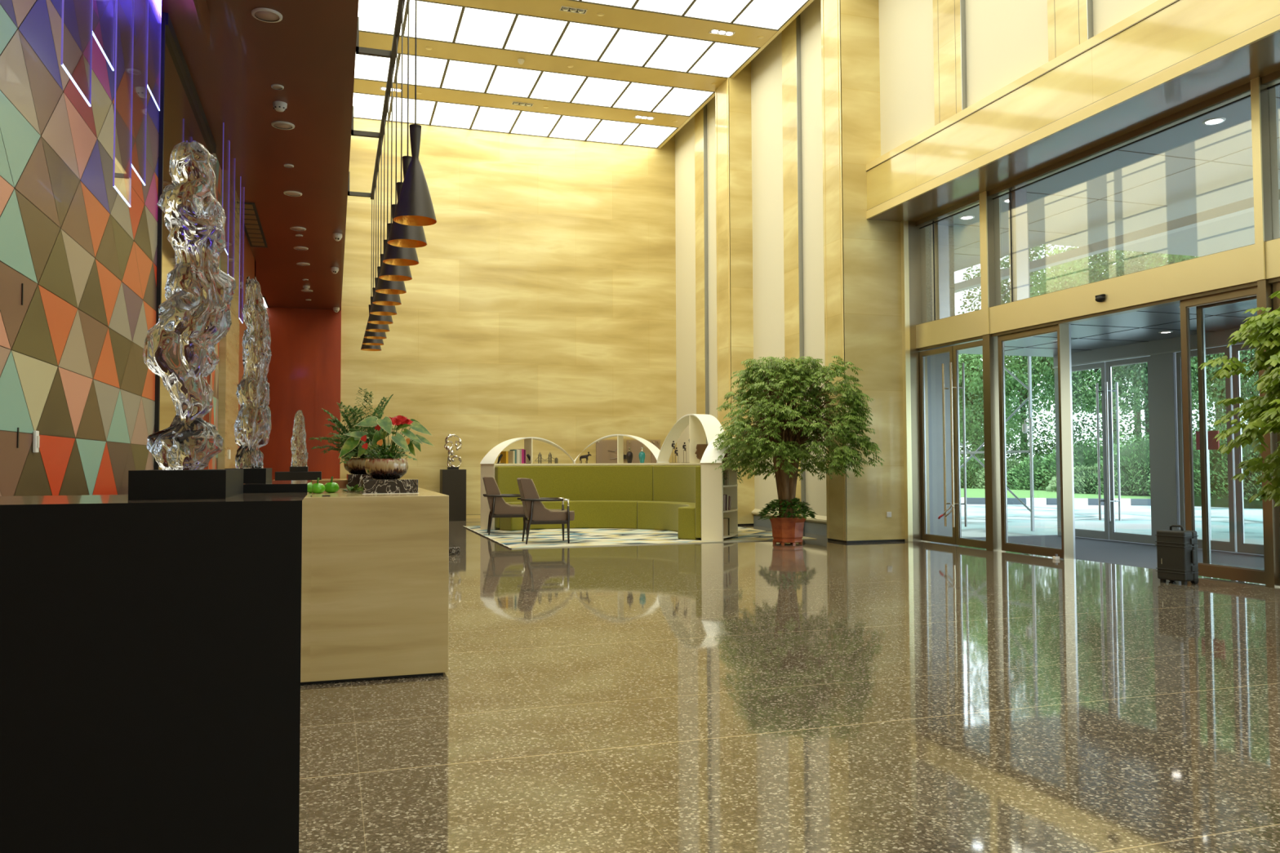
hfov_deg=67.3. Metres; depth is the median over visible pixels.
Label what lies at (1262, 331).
potted tree
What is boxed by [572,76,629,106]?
ceiling light panel
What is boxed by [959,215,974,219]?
recessed light
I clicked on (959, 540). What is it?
door
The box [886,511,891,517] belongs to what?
wall socket
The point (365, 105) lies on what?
ceiling light panel
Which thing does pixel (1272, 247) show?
band
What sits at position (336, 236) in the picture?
dome camera
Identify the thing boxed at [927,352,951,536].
wall
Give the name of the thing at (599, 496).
cushion
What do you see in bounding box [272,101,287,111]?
smoke detector
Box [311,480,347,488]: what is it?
panel
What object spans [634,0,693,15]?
ceiling light panel
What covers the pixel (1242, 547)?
door
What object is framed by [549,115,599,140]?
ceiling light panel
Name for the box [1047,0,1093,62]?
trim
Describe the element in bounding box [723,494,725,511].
book
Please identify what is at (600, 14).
ceiling speaker
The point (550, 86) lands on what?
ceiling light panel
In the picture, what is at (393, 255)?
pendant lamp
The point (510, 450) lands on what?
book
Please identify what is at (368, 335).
pendant lamp
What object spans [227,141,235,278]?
sheet
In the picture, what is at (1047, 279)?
street tree
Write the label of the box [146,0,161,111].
sheet
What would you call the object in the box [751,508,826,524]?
trim
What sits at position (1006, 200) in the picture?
recessed light
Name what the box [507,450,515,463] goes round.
book
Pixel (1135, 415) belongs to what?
street tree
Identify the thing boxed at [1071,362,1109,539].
door
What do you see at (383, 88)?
spotlight
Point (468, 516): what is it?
baseboard
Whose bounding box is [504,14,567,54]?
ceiling light panel
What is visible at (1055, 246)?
street tree
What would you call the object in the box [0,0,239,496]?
wall
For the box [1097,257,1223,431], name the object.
street tree
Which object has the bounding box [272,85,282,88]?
diffuser
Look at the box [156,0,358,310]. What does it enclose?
ceiling
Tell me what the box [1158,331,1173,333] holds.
recessed light
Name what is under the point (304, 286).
smoke detector
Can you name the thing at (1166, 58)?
lintel beam
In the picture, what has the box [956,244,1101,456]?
street tree
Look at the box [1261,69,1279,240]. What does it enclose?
window
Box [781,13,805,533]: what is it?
wall panel
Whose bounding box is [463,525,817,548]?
patterned rug
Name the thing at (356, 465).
bowl
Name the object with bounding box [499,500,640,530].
seat cushion
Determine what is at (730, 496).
book
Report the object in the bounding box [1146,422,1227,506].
round shrub
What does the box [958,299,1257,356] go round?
ceiling
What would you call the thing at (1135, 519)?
ground
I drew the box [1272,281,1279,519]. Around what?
door
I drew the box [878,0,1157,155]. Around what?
wall
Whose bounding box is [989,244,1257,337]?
door header
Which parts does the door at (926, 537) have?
handle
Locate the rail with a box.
[347,0,404,199]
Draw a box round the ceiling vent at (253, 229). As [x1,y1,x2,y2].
[244,202,267,247]
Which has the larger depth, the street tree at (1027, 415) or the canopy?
the street tree at (1027, 415)
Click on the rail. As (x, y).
(391, 54)
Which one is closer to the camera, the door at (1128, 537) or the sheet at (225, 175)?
the sheet at (225, 175)
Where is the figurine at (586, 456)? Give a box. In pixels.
[579,451,591,463]
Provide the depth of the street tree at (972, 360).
37.40 m
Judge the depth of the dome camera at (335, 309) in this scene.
18.36 m
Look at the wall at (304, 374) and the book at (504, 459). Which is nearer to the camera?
the book at (504, 459)
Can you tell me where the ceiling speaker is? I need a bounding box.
[596,12,604,16]
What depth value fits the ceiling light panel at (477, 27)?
15.14 m
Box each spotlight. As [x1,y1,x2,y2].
[379,86,400,92]
[511,101,533,106]
[559,5,587,13]
[634,115,654,119]
[708,28,735,35]
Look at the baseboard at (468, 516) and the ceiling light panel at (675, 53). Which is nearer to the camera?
the ceiling light panel at (675, 53)
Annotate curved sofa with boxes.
[494,465,701,539]
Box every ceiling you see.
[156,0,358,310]
[353,0,808,148]
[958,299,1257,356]
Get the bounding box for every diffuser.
[254,10,279,20]
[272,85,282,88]
[273,123,292,128]
[285,192,300,195]
[292,227,304,230]
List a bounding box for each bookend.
[496,453,504,463]
[525,453,533,463]
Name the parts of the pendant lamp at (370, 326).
lamp shade, cord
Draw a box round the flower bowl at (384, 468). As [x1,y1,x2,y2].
[338,415,434,479]
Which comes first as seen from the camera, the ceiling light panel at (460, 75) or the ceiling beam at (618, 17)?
the ceiling beam at (618, 17)
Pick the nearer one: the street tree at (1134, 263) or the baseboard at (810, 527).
the baseboard at (810, 527)
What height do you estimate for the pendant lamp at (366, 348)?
1.700 m
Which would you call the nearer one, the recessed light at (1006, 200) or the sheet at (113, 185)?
the sheet at (113, 185)
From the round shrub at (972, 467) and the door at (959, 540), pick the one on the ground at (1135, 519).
the round shrub at (972, 467)
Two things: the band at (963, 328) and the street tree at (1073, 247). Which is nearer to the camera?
the band at (963, 328)
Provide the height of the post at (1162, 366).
2.500 m
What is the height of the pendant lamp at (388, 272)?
1.700 m
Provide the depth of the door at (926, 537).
13.30 m
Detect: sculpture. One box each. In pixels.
[128,140,243,500]
[224,276,271,484]
[275,409,321,480]
[444,433,462,469]
[694,444,707,462]
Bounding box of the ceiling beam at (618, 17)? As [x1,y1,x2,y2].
[423,0,777,47]
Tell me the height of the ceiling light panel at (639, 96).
0.040 m
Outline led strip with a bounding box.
[193,0,210,45]
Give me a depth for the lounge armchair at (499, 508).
14.75 m
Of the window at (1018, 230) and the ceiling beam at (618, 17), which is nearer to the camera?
the window at (1018, 230)
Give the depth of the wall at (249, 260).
12.51 m
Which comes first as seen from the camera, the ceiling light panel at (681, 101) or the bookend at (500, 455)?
the bookend at (500, 455)
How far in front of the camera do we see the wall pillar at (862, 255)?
13.40 m
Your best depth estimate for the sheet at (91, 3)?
4.24 m
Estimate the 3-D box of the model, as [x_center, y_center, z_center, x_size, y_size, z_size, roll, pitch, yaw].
[-1.609,0.534,16.531,0.404,0.200,0.048,1,-2,-21]
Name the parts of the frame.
cross rod, rail, post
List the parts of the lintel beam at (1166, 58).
trim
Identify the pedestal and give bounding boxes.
[440,469,466,520]
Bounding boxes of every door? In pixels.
[919,346,955,544]
[949,340,986,548]
[997,324,1075,559]
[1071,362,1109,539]
[1105,355,1155,544]
[1176,345,1237,551]
[1179,286,1266,584]
[1195,295,1256,564]
[1231,343,1263,555]
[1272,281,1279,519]
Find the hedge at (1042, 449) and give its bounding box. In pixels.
[959,349,1260,463]
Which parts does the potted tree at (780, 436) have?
pot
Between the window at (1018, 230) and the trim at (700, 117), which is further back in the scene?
the trim at (700, 117)
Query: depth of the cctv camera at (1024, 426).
15.68 m
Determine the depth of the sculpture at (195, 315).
1.98 m
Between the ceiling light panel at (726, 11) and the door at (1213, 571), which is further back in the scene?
the ceiling light panel at (726, 11)
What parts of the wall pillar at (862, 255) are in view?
edge trim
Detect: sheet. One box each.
[60,0,93,106]
[90,0,115,71]
[112,0,133,207]
[129,0,148,185]
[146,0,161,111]
[222,122,229,255]
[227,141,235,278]
[238,176,244,323]
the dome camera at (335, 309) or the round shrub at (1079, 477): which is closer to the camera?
the dome camera at (335, 309)
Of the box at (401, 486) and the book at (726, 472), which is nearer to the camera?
the box at (401, 486)
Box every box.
[346,473,373,488]
[360,478,418,494]
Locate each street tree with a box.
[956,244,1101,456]
[958,353,1042,462]
[970,245,1125,402]
[977,380,1051,457]
[1022,247,1128,439]
[1044,245,1210,441]
[1044,246,1164,441]
[1081,249,1198,439]
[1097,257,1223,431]
[1109,250,1248,410]
[1144,252,1258,429]
[1191,348,1259,408]
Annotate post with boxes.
[900,220,929,542]
[978,191,1002,551]
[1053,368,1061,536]
[1150,351,1180,544]
[1250,76,1279,587]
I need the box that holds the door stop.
[1052,554,1059,559]
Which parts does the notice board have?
leg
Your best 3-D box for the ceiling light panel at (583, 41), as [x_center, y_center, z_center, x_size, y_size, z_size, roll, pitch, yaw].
[-0.908,-6.283,15.668,0.782,0.040,1.285,0,-2,-18]
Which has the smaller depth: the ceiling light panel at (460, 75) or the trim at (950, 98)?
the trim at (950, 98)
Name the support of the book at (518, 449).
on the bookcase
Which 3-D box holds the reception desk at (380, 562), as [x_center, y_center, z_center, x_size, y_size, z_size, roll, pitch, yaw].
[-2.566,0.948,7.978,1.184,0.935,6.600,0,-2,-18]
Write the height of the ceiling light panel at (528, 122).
0.040 m
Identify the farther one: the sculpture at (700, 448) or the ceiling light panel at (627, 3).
the sculpture at (700, 448)
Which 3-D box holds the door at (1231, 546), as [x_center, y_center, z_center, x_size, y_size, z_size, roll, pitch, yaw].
[7.004,0.276,11.912,0.044,2.478,0.770,0,-2,-18]
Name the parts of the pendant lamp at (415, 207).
lamp shade, cord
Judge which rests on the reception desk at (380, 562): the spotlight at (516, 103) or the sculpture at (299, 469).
the sculpture at (299, 469)
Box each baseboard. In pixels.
[466,514,480,518]
[753,515,826,535]
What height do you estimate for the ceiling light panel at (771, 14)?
0.040 m
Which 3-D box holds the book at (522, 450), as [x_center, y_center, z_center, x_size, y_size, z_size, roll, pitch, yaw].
[-2.029,0.506,16.346,0.045,0.245,0.170,1,-3,-33]
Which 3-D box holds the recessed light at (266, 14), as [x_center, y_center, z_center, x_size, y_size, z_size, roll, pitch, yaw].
[-2.486,-2.741,6.415,0.196,0.012,0.196,0,-2,-18]
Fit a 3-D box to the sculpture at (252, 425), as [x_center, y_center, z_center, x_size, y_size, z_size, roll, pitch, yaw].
[-0.996,-0.122,2.465,0.097,0.533,0.250,0,-2,-18]
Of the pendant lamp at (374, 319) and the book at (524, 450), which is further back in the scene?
the book at (524, 450)
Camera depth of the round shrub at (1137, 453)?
27.15 m
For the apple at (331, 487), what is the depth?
5.58 m
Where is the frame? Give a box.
[958,214,1034,531]
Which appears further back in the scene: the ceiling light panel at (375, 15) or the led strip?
the ceiling light panel at (375, 15)
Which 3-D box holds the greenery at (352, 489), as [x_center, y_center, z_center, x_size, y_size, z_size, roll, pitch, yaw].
[-1.711,0.367,5.752,0.148,0.051,0.127,-1,-2,24]
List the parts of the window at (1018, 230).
steel post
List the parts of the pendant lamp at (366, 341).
lamp shade, cord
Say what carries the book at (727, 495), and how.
on the bookcase
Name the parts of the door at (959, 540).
handle, handle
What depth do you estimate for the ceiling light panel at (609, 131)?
19.92 m
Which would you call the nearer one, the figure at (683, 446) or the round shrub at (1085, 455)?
the figure at (683, 446)
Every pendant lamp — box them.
[360,199,381,351]
[362,186,383,345]
[364,171,386,338]
[365,155,389,332]
[367,136,393,324]
[369,115,396,315]
[372,92,401,305]
[375,66,406,294]
[378,35,412,280]
[382,0,418,266]
[387,0,426,248]
[393,0,436,226]
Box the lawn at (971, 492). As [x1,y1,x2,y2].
[960,488,1151,498]
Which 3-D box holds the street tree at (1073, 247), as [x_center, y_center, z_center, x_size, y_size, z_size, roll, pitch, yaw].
[19.980,-3.059,40.821,5.652,11.380,4.873,-1,-2,7]
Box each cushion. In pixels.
[494,465,653,528]
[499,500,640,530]
[637,501,701,539]
[653,465,701,537]
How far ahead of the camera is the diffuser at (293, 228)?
12.24 m
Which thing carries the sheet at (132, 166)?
hanging from the ceiling at (310, 52)
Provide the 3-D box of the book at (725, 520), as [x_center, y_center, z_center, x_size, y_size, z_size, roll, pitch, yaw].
[1.146,1.424,13.631,0.200,0.235,0.030,-1,-2,24]
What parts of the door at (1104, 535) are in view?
handle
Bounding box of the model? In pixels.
[535,452,557,463]
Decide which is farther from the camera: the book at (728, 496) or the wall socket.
the book at (728, 496)
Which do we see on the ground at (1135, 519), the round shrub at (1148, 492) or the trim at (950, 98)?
the round shrub at (1148, 492)
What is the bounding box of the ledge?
[243,480,311,852]
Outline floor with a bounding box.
[308,518,1279,852]
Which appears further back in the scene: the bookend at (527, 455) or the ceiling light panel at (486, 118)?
the ceiling light panel at (486, 118)
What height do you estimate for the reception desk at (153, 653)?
1.034 m
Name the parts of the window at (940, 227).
steel post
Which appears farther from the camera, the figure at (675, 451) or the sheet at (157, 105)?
the figure at (675, 451)
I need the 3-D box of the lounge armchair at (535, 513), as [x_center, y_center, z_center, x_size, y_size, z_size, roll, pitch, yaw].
[-1.308,1.158,13.325,0.748,0.891,0.558,0,-2,-13]
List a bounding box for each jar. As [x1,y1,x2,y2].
[626,447,632,462]
[638,447,645,462]
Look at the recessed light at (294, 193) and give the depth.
10.64 m
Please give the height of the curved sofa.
1.047 m
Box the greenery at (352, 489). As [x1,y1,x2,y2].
[341,484,360,492]
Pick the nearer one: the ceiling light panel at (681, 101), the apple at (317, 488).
the apple at (317, 488)
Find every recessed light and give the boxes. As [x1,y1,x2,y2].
[251,7,282,22]
[271,84,284,89]
[271,120,294,129]
[283,191,302,196]
[284,164,293,168]
[289,226,306,231]
[293,246,308,250]
[296,262,310,266]
[301,289,312,292]
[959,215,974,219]
[1002,198,1008,202]
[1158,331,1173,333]
[1202,117,1226,124]
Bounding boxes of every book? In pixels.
[500,451,508,463]
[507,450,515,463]
[510,449,516,463]
[513,448,518,463]
[518,448,521,463]
[518,449,519,463]
[521,448,524,463]
[524,449,525,463]
[723,471,728,484]
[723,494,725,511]
[723,518,728,535]
[726,495,728,510]
[727,518,729,535]
[728,496,729,510]
[729,496,731,510]
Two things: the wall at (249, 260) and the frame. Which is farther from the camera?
the frame
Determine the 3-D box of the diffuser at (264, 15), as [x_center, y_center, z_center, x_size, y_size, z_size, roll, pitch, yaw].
[-2.486,-2.744,6.415,0.157,0.006,0.157,0,-2,-18]
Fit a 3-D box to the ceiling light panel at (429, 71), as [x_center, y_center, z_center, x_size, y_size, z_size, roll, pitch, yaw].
[-3.826,-6.227,16.812,0.782,0.040,1.285,0,-2,-18]
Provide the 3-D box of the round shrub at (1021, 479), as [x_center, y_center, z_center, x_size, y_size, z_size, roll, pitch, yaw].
[13.027,1.890,30.639,2.911,2.204,2.881,0,-2,-18]
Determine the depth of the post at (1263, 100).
8.47 m
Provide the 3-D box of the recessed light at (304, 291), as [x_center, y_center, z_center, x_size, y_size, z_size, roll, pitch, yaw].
[-5.741,-2.339,16.590,0.196,0.012,0.196,0,-2,-18]
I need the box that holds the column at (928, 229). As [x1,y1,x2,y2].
[924,216,955,535]
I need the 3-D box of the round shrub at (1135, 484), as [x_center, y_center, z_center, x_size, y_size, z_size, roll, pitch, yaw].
[13.898,1.783,27.235,2.565,1.664,2.548,1,-2,-22]
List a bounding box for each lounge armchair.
[482,476,527,535]
[516,477,574,544]
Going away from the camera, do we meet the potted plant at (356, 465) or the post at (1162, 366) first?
the potted plant at (356, 465)
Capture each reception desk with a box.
[0,492,308,852]
[272,478,448,684]
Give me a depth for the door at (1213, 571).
9.23 m
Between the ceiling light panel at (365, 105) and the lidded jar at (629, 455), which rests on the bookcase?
the lidded jar at (629, 455)
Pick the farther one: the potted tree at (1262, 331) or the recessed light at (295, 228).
the recessed light at (295, 228)
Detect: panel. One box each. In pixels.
[262,296,268,307]
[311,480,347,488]
[352,93,391,119]
[354,53,398,82]
[357,0,406,35]
[390,97,435,124]
[397,53,447,87]
[404,0,462,41]
[431,102,478,128]
[442,60,494,92]
[455,7,515,48]
[471,106,519,132]
[486,66,541,97]
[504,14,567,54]
[511,111,560,136]
[529,71,585,102]
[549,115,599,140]
[552,22,617,60]
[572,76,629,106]
[582,0,635,7]
[586,120,638,143]
[595,440,659,463]
[600,29,666,66]
[613,82,671,111]
[623,124,675,147]
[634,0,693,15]
[644,35,712,71]
[653,87,712,115]
[684,0,750,22]
[688,42,757,76]
[733,0,807,29]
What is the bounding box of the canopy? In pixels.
[952,84,1279,293]
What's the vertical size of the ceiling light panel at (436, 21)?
0.040 m
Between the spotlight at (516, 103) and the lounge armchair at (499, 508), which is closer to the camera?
the lounge armchair at (499, 508)
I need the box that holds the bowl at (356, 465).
[343,457,372,474]
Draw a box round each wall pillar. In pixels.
[715,61,755,525]
[820,0,905,542]
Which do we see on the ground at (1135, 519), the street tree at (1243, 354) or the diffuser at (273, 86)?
the street tree at (1243, 354)
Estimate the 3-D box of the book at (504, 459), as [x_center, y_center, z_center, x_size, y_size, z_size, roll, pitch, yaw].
[-2.279,0.520,16.154,0.045,0.205,0.170,2,-3,-42]
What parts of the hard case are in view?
carry handle, handle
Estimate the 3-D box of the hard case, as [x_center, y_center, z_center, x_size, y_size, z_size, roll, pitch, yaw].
[4.856,1.151,8.678,0.217,0.525,0.294,1,-2,-27]
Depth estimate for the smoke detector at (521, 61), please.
16.30 m
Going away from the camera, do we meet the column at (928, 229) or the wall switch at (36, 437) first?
the wall switch at (36, 437)
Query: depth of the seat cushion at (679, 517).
15.43 m
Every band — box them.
[915,309,982,351]
[1265,238,1279,283]
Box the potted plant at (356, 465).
[309,386,416,474]
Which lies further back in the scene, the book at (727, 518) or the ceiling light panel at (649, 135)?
the ceiling light panel at (649, 135)
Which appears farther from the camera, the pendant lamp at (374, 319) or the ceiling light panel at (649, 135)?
the ceiling light panel at (649, 135)
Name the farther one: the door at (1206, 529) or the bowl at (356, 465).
the door at (1206, 529)
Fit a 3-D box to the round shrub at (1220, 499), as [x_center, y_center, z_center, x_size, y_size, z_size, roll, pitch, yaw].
[15.364,1.589,24.047,3.130,3.254,3.124,0,-2,-18]
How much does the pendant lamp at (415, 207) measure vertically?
1.700 m
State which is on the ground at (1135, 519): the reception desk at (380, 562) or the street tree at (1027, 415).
the street tree at (1027, 415)
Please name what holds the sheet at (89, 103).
hanging from the ceiling at (310, 52)
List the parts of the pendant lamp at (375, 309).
lamp shade, cord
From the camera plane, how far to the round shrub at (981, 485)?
31.53 m
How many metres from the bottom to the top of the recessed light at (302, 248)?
0.012 m
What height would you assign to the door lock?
0.208 m
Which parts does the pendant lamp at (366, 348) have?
lamp shade, cord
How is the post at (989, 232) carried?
on the floor
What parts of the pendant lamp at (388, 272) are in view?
lamp shade, cord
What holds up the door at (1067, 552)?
attached to the door header at (1234, 269)
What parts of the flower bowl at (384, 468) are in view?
orange flower, orange flower, orange flower, orange flower, red flower, red flower, red flower, orange flower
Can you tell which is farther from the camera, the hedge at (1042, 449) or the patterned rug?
the hedge at (1042, 449)
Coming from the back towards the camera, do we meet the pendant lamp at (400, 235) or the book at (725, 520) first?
the book at (725, 520)
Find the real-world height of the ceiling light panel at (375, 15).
0.040 m
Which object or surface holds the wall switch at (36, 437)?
attached to the wall at (78, 264)
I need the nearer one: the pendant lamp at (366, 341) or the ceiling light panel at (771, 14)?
the pendant lamp at (366, 341)
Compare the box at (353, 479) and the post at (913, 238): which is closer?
the box at (353, 479)
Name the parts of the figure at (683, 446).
rod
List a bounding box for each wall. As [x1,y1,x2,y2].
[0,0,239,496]
[237,231,255,448]
[258,306,341,480]
[339,117,676,515]
[675,0,826,515]
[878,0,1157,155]
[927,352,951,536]
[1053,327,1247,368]
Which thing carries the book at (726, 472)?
on the bookcase
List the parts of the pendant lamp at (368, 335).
lamp shade, cord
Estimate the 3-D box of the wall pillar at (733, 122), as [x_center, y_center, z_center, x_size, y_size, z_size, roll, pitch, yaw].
[1.708,-2.696,17.348,0.466,8.900,0.620,0,-2,-18]
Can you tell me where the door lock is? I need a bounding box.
[937,504,954,519]
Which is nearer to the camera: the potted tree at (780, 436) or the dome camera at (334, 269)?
the potted tree at (780, 436)
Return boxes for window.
[915,195,979,324]
[987,81,1253,306]
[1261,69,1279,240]
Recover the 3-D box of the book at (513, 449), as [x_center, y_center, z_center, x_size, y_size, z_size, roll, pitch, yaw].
[-2.118,0.507,16.285,0.028,0.240,0.170,1,-3,-36]
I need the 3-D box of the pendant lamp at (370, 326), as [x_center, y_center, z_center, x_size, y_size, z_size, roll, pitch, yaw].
[-2.515,-1.768,9.246,0.224,1.700,0.224,0,-2,-18]
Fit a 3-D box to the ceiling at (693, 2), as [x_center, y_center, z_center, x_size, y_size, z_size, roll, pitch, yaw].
[1.002,-6.630,8.252,6.550,0.168,24.600,0,-2,-18]
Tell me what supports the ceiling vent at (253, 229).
in the ceiling at (310, 52)
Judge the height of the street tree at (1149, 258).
10.951 m
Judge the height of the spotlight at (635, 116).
0.020 m
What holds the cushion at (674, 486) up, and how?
on the curved sofa
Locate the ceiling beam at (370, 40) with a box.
[359,31,726,91]
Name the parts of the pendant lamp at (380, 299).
lamp shade, cord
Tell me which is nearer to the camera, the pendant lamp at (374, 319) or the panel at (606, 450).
the pendant lamp at (374, 319)
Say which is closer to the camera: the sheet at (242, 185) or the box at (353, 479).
the box at (353, 479)
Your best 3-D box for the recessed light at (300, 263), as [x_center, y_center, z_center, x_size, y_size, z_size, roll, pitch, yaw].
[-5.035,-2.426,14.382,0.196,0.012,0.196,0,-2,-18]
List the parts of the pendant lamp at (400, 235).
lamp shade, cord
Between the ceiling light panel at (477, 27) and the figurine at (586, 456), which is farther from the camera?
the figurine at (586, 456)
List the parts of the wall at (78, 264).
slot pull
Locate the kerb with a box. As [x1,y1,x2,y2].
[960,497,1151,506]
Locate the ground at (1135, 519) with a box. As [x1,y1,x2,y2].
[951,504,1263,545]
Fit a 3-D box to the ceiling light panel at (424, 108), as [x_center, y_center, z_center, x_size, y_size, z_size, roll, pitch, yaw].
[-4.431,-6.152,18.704,0.782,0.040,1.300,0,-2,-18]
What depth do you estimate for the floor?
4.29 m
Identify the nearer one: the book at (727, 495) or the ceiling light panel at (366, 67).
the book at (727, 495)
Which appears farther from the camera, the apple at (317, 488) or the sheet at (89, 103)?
the apple at (317, 488)
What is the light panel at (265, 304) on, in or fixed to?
attached to the ceiling at (310, 52)
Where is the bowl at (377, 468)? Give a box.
[364,458,408,479]
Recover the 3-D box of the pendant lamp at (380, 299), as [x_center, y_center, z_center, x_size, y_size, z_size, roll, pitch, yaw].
[-2.018,-1.830,7.690,0.224,1.700,0.224,0,-2,-18]
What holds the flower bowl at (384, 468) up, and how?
on the box at (401, 486)
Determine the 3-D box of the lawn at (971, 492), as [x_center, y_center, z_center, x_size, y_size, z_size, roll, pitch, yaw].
[18.903,2.497,43.734,43.933,0.200,40.000,-1,-2,17]
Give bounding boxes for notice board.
[1195,430,1219,540]
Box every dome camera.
[330,266,338,273]
[332,232,342,240]
[333,306,339,312]
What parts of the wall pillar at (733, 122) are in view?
edge trim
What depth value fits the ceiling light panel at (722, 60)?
16.39 m
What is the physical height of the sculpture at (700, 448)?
0.300 m
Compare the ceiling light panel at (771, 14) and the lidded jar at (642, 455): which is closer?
the ceiling light panel at (771, 14)
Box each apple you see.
[311,477,325,493]
[324,476,339,493]
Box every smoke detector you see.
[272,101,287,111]
[302,284,310,289]
[517,57,524,64]
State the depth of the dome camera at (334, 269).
14.63 m
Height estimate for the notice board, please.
1.530 m
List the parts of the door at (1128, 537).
handle, handle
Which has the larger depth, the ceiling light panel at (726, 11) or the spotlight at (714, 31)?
the spotlight at (714, 31)
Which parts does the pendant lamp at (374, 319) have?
lamp shade, cord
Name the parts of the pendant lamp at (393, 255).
lamp shade, cord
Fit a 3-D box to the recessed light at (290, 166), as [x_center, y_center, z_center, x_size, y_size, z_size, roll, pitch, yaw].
[-3.522,-2.613,9.651,0.096,0.012,0.096,0,-2,-18]
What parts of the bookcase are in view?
panel, panel, panel, shelf, shelf, shelf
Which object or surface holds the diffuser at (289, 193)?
attached to the recessed light at (294, 193)
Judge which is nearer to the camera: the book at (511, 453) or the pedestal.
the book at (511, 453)
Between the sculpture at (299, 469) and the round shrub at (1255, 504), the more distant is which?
the round shrub at (1255, 504)
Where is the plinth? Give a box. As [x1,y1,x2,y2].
[448,542,459,555]
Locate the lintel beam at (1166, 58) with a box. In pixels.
[866,0,1279,222]
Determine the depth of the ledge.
2.53 m
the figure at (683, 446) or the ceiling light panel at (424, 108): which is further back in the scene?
the ceiling light panel at (424, 108)
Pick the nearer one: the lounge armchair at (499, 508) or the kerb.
the lounge armchair at (499, 508)
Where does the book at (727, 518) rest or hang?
on the bookcase
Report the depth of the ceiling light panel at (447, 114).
18.95 m
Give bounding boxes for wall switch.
[32,431,39,453]
[228,449,231,459]
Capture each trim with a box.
[353,79,688,127]
[657,0,813,148]
[694,103,708,444]
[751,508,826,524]
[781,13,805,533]
[933,0,967,125]
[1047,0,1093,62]
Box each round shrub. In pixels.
[960,456,984,488]
[971,457,1024,488]
[1006,453,1053,490]
[1033,435,1116,490]
[1045,465,1103,493]
[1084,463,1150,495]
[1091,431,1150,479]
[1143,479,1150,494]
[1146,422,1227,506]
[1193,431,1261,507]
[1221,450,1262,508]
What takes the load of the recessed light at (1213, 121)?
attached to the canopy
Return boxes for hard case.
[1155,524,1199,585]
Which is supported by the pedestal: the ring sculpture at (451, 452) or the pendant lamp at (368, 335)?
the ring sculpture at (451, 452)
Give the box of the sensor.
[1095,293,1105,302]
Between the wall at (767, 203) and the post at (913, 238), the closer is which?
the post at (913, 238)
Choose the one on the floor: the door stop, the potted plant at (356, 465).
the door stop
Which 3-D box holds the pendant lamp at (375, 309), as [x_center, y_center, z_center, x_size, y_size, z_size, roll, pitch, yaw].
[-2.183,-1.809,8.209,0.224,1.700,0.224,0,-2,-18]
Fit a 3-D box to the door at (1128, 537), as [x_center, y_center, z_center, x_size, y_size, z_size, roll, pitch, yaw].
[6.648,0.320,13.025,0.212,2.478,0.790,0,-2,-18]
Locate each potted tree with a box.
[711,355,884,544]
[1198,290,1279,508]
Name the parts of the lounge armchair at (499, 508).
leg, leg, armrest, armrest, rail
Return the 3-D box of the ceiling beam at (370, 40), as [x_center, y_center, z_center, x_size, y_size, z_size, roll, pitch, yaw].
[-1.628,-6.256,16.474,6.550,0.066,0.640,0,-2,-18]
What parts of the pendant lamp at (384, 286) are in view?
lamp shade, cord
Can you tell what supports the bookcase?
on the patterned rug
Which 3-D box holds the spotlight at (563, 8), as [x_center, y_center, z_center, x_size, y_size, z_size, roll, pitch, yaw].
[-1.005,-6.294,14.542,0.400,0.020,0.150,0,-2,-18]
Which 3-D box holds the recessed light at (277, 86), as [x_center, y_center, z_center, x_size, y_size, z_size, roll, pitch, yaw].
[-2.876,-2.693,7.634,0.096,0.012,0.096,0,-2,-18]
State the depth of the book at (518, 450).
16.24 m
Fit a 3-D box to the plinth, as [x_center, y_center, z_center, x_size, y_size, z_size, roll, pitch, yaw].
[-2.530,1.518,11.870,0.530,0.093,0.650,0,-2,-18]
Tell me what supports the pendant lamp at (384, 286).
hanging from the rail
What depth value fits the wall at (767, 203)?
16.58 m
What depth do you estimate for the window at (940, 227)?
13.29 m
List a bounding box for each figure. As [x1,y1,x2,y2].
[674,447,678,462]
[682,442,686,462]
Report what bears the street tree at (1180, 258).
on the ground at (1135, 519)
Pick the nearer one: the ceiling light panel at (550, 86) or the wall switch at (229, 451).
the wall switch at (229, 451)
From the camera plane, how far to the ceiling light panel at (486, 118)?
19.18 m
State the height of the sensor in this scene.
0.078 m
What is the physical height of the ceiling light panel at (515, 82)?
0.040 m
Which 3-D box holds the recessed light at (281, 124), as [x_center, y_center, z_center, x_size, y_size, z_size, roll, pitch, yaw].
[-3.153,-2.659,8.500,0.196,0.012,0.196,0,-2,-18]
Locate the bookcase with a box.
[480,413,737,541]
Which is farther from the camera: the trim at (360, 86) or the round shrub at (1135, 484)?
the round shrub at (1135, 484)
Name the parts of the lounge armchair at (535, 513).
leg, leg, armrest, armrest, rail, leg, leg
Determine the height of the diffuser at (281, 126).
0.006 m

